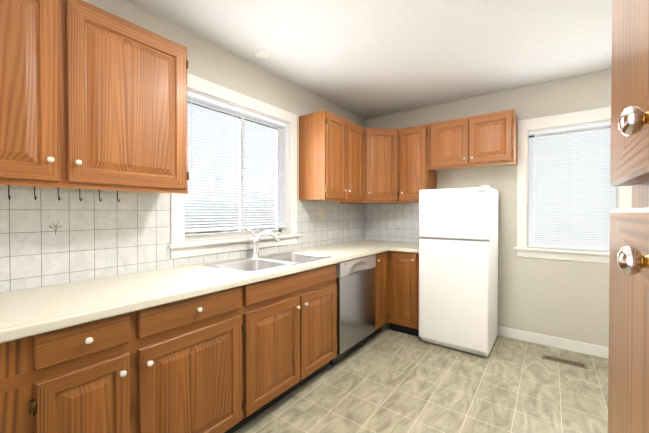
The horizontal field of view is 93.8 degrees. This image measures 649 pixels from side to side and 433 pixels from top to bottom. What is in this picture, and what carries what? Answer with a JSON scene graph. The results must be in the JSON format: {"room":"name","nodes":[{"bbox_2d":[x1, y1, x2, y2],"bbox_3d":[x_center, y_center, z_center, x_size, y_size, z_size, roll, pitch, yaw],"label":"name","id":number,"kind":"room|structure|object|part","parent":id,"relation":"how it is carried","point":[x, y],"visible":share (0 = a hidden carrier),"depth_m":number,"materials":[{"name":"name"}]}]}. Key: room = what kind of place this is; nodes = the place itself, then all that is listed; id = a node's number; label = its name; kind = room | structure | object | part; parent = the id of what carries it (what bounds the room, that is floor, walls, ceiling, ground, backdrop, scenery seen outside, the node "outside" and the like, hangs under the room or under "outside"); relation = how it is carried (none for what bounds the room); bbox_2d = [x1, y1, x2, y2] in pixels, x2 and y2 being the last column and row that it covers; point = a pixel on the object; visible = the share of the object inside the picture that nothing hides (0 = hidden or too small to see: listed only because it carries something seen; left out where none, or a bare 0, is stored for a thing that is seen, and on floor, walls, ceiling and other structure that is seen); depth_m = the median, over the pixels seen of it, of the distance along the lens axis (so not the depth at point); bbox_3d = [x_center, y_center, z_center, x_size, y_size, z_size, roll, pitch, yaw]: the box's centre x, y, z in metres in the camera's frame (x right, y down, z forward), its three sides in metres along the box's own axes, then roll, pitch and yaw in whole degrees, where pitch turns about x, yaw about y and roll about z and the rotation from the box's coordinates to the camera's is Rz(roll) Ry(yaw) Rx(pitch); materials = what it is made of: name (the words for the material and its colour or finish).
{"room":"kitchen","nodes":[
{"label":"kitchen","id":0,"kind":"room"},
{"bbox_2d":[0,0,364,292],"bbox_3d":[-0.829,-0.007,2.366,0.150,2.520,4.700,0,1,37],"label":"wall","id":1,"kind":"structure","parent":0,"point":[212,62],"depth_m":2.33,"materials":[{"name":"paint"}]},
{"bbox_2d":[0,0,188,201],"bbox_3d":[-1.234,-0.518,1.387,0.360,0.888,1.115,0,1,37],"label":"wall cabinet","id":2,"kind":"object","parent":1,"relation":"attached to","point":[93,97],"depth_m":1.37,"materials":[{"name":"brown wood"}]},
{"bbox_3d":[-1.283,-0.536,1.075,0.020,0.785,0.527,0,1,37],"label":"door","id":3,"kind":"part","parent":2,"relation":"part of","materials":[{"name":"brown wood"}]},
{"bbox_3d":[-0.950,-0.540,1.521,0.020,0.785,0.530,0,1,37],"label":"door","id":4,"kind":"part","parent":2,"relation":"part of","materials":[{"name":"brown wood"}]},
{"bbox_2d":[0,189,364,292],"bbox_3d":[-0.708,0.104,2.398,0.006,0.473,4.194,0,1,37],"label":"tile backsplash","id":5,"kind":"structure","parent":1,"relation":"attached to","point":[108,235],"depth_m":1.67,"materials":[{"name":"white tile"}]},
{"bbox_2d":[318,208,321,218],"bbox_3d":[-0.044,-0.020,3.277,0.006,0.115,0.070,0,1,37],"label":"electrical outlet plate","id":6,"kind":"object","parent":5,"relation":"attached to","point":[319,213],"visible":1,"depth_m":3.27,"materials":[{"name":"beige plastic"}]},
{"bbox_2d":[168,73,300,258],"bbox_3d":[-0.680,-0.347,2.503,0.180,1.253,1.264,0,1,37],"label":"window","id":7,"kind":"structure","parent":1,"relation":"in","point":[235,170],"depth_m":2.45,"materials":[{"name":"white plastic"}]},
{"bbox_2d":[126,0,611,119],"bbox_3d":[0.313,-1.308,1.500,3.000,0.100,4.700,0,1,37],"label":"ceiling","id":8,"kind":"structure","parent":0,"point":[366,59],"depth_m":2.22,"materials":[{"name":"paint"}]},
{"bbox_2d":[255,51,267,57],"bbox_3d":[-0.495,-1.264,2.390,0.104,0.006,0.104,0,1,37],"label":"recessed light","id":9,"kind":"object","parent":8,"relation":"in","point":[260,54],"visible":1,"depth_m":2.39,"materials":[{"name":"white"}]},
{"bbox_2d":[233,322,607,432],"bbox_3d":[0.313,1.312,1.528,3.000,0.100,4.700,0,1,37],"label":"floor","id":10,"kind":"structure","parent":0,"point":[385,379],"depth_m":2.14,"materials":[{"name":"tile"}]},
{"bbox_2d":[0,228,420,432],"bbox_3d":[-0.322,0.678,2.115,0.956,1.155,4.192,0,1,37],"label":"units","id":11,"kind":"object","parent":10,"relation":"on","point":[229,346],"visible":0.94,"depth_m":1.48,"materials":[{"name":"brown wood"}]},
{"bbox_3d":[-0.890,0.461,1.136,0.020,0.120,0.287,0,1,37],"label":"drawer","id":12,"kind":"part","parent":11,"relation":"part of","materials":[{"name":"brown wood"}]},
{"bbox_3d":[-0.890,0.861,1.140,0.020,0.590,0.287,0,1,37],"label":"door","id":13,"kind":"part","parent":11,"relation":"part of","materials":[{"name":"brown wood"}]},
{"bbox_3d":[-0.626,0.458,1.489,0.020,0.120,0.527,0,1,37],"label":"drawer","id":14,"kind":"part","parent":11,"relation":"part of","materials":[{"name":"brown wood"}]},
{"bbox_3d":[-0.626,0.857,1.494,0.020,0.590,0.527,0,1,37],"label":"door","id":15,"kind":"part","parent":11,"relation":"part of","materials":[{"name":"brown wood"}]},
{"bbox_3d":[-0.639,0.820,1.981,0.586,0.875,3.595,0,1,37],"label":"frame","id":16,"kind":"part","parent":11,"relation":"part of","materials":[{"name":"brown wood"}]},
{"bbox_2d":[0,239,418,342],"bbox_3d":[-0.322,0.364,2.112,0.956,0.041,4.192,0,1,37],"label":"countertop","id":17,"kind":"structure","parent":11,"relation":"on","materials":[{"name":"laminate"}]},
{"bbox_2d":[244,228,279,258],"bbox_3d":[-0.489,0.216,2.397,0.208,0.237,0.202,0,1,37],"label":"faucet","id":18,"kind":"object","parent":11,"relation":"on","point":[255,241],"depth_m":2.41,"materials":[{"name":"silver metal"}]},
{"bbox_2d":[244,263,336,305],"bbox_3d":[-0.179,0.451,2.088,0.020,0.120,0.912,0,1,37],"label":"drawer","id":19,"kind":"object","parent":11,"relation":"in","point":[259,292],"depth_m":1.99,"materials":[{"name":"brown wood"}]},
{"bbox_2d":[244,284,336,416],"bbox_3d":[-0.179,0.851,2.093,0.020,0.590,0.912,0,1,37],"label":"cabinet","id":20,"kind":"object","parent":11,"relation":"in","point":[284,343],"depth_m":1.98,"materials":[{"name":"brown wood"}]},
{"bbox_3d":[0.578,0.757,3.106,0.020,0.755,0.266,0,1,37],"label":"corner door","id":21,"kind":"part","parent":11,"relation":"part of","materials":[{"name":"brown wood"}]},
{"bbox_3d":[0.989,0.804,3.374,0.355,0.875,0.585,0,1,37],"label":"frame","id":22,"kind":"part","parent":11,"relation":"part of","materials":[{"name":"brown wood"}]},
{"bbox_3d":[0.814,0.757,3.126,0.275,0.755,0.020,0,1,37],"label":"door","id":23,"kind":"part","parent":11,"relation":"part of","materials":[{"name":"brown wood"}]},
{"bbox_2d":[329,254,375,365],"bbox_3d":[0.068,0.812,2.891,0.611,0.866,0.624,0,1,37],"label":"dishwasher","id":24,"kind":"object","parent":10,"relation":"on","point":[355,280],"visible":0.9,"depth_m":2.66,"materials":[{"name":"silver metal"}]},
{"bbox_3d":[0.296,0.442,2.717,0.042,0.122,0.620,0,1,37],"label":"panel","id":25,"kind":"part","parent":24,"relation":"part of","materials":[{"name":"silver metal"}]},
{"bbox_2d":[419,185,498,356],"bbox_3d":[1.334,0.490,3.009,0.605,1.512,0.592,0,1,37],"label":"fridge","id":26,"kind":"object","parent":10,"relation":"on","point":[458,270],"visible":1,"depth_m":2.76,"materials":[{"name":"white metal"}]},
{"bbox_3d":[1.185,0.731,2.812,0.605,1.010,0.090,0,1,37],"label":"door","id":27,"kind":"part","parent":26,"relation":"part of","materials":[{"name":"white metal"}]},
{"bbox_2d":[419,187,489,239],"bbox_3d":[1.176,-0.017,2.792,0.605,0.459,0.064,0,1,37],"label":"freezer","id":28,"kind":"object","parent":26,"relation":"in","point":[453,213],"depth_m":2.75,"materials":[{"name":"white metal"}]},
{"bbox_2d":[542,354,587,368],"bbox_3d":[2.054,1.247,2.602,0.305,0.006,0.105,0,1,37],"label":"floor vent","id":29,"kind":"object","parent":10,"relation":"in","point":[566,361],"visible":1,"depth_m":2.59,"materials":[{"name":"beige metal"}]},
{"bbox_2d":[608,0,648,432],"bbox_3d":[0.449,0.114,-0.007,0.649,2.330,0.583,0,1,37],"label":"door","id":30,"kind":"structure","parent":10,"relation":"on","point":[628,385],"depth_m":0.29,"materials":[{"name":"brown wood"}]},
{"bbox_3d":[0.220,0.578,0.181,0.020,1.168,0.543,0,1,37],"label":"door","id":31,"kind":"part","parent":30,"relation":"part of","materials":[{"name":"brown wood"}]},
{"bbox_3d":[0.220,-0.529,0.169,0.020,0.988,0.543,0,1,37],"label":"door","id":32,"kind":"part","parent":30,"relation":"part of","materials":[{"name":"brown wood"}]},
{"bbox_2d":[365,69,610,346],"bbox_3d":[1.734,-0.017,3.292,2.850,2.520,0.150,0,1,37],"label":"wall","id":33,"kind":"structure","parent":0,"point":[566,299],"depth_m":2.96,"materials":[{"name":"paint"}]},
{"bbox_2d":[365,203,421,242],"bbox_3d":[0.946,0.089,3.784,1.000,0.473,0.006,0,1,37],"label":"tile backsplash","id":34,"kind":"structure","parent":33,"relation":"attached to","point":[392,222],"depth_m":3.84,"materials":[{"name":"white tile"}]},
{"bbox_2d":[299,109,516,203],"bbox_3d":[0.838,-0.559,3.024,1.725,0.840,1.338,0,1,37],"label":"unit","id":35,"kind":"object","parent":33,"relation":"attached to","point":[341,160],"depth_m":3.09,"materials":[{"name":"brown wood"}]},
{"bbox_3d":[0.115,-0.556,2.948,0.020,0.785,0.322,0,1,37],"label":"door","id":36,"kind":"part","parent":35,"relation":"part of","materials":[{"name":"brown wood"}]},
{"bbox_3d":[0.319,-0.559,3.221,0.020,0.785,0.338,0,1,37],"label":"door","id":37,"kind":"part","parent":35,"relation":"part of","materials":[{"name":"brown wood"}]},
{"bbox_3d":[0.643,-0.561,3.418,0.370,0.785,0.020,0,1,-8],"label":"door corner","id":38,"kind":"part","parent":35,"relation":"part of","materials":[{"name":"brown wood"}]},
{"bbox_3d":[0.974,-0.560,3.348,0.293,0.785,0.020,0,1,37],"label":"door","id":39,"kind":"part","parent":35,"relation":"part of","materials":[{"name":"brown wood"}]},
{"bbox_2d":[430,119,468,166],"bbox_3d":[1.278,-0.733,3.119,0.372,0.435,0.020,0,1,37],"label":"cabinet","id":40,"kind":"object","parent":35,"relation":"in","point":[449,140],"depth_m":3.11,"materials":[{"name":"brown wood"}]},
{"bbox_2d":[469,112,511,163],"bbox_3d":[1.578,-0.731,2.895,0.362,0.435,0.020,0,1,37],"label":"cabinet","id":41,"kind":"object","parent":35,"relation":"in","point":[490,135],"depth_m":2.88,"materials":[{"name":"brown wood"}]},
{"bbox_2d":[498,326,608,358],"bbox_3d":[2.013,1.197,2.995,1.729,0.098,0.012,0,1,37],"label":"baseboard","id":42,"kind":"structure","parent":33,"relation":"attached to","point":[577,346],"depth_m":2.86,"materials":[{"name":"white wood"}]},
{"bbox_2d":[514,107,631,263],"bbox_3d":[2.286,-0.263,2.834,0.860,1.358,0.180,0,1,37],"label":"window","id":43,"kind":"structure","parent":33,"relation":"in","point":[571,196],"depth_m":2.84,"materials":[{"name":"white plastic"}]}
]}

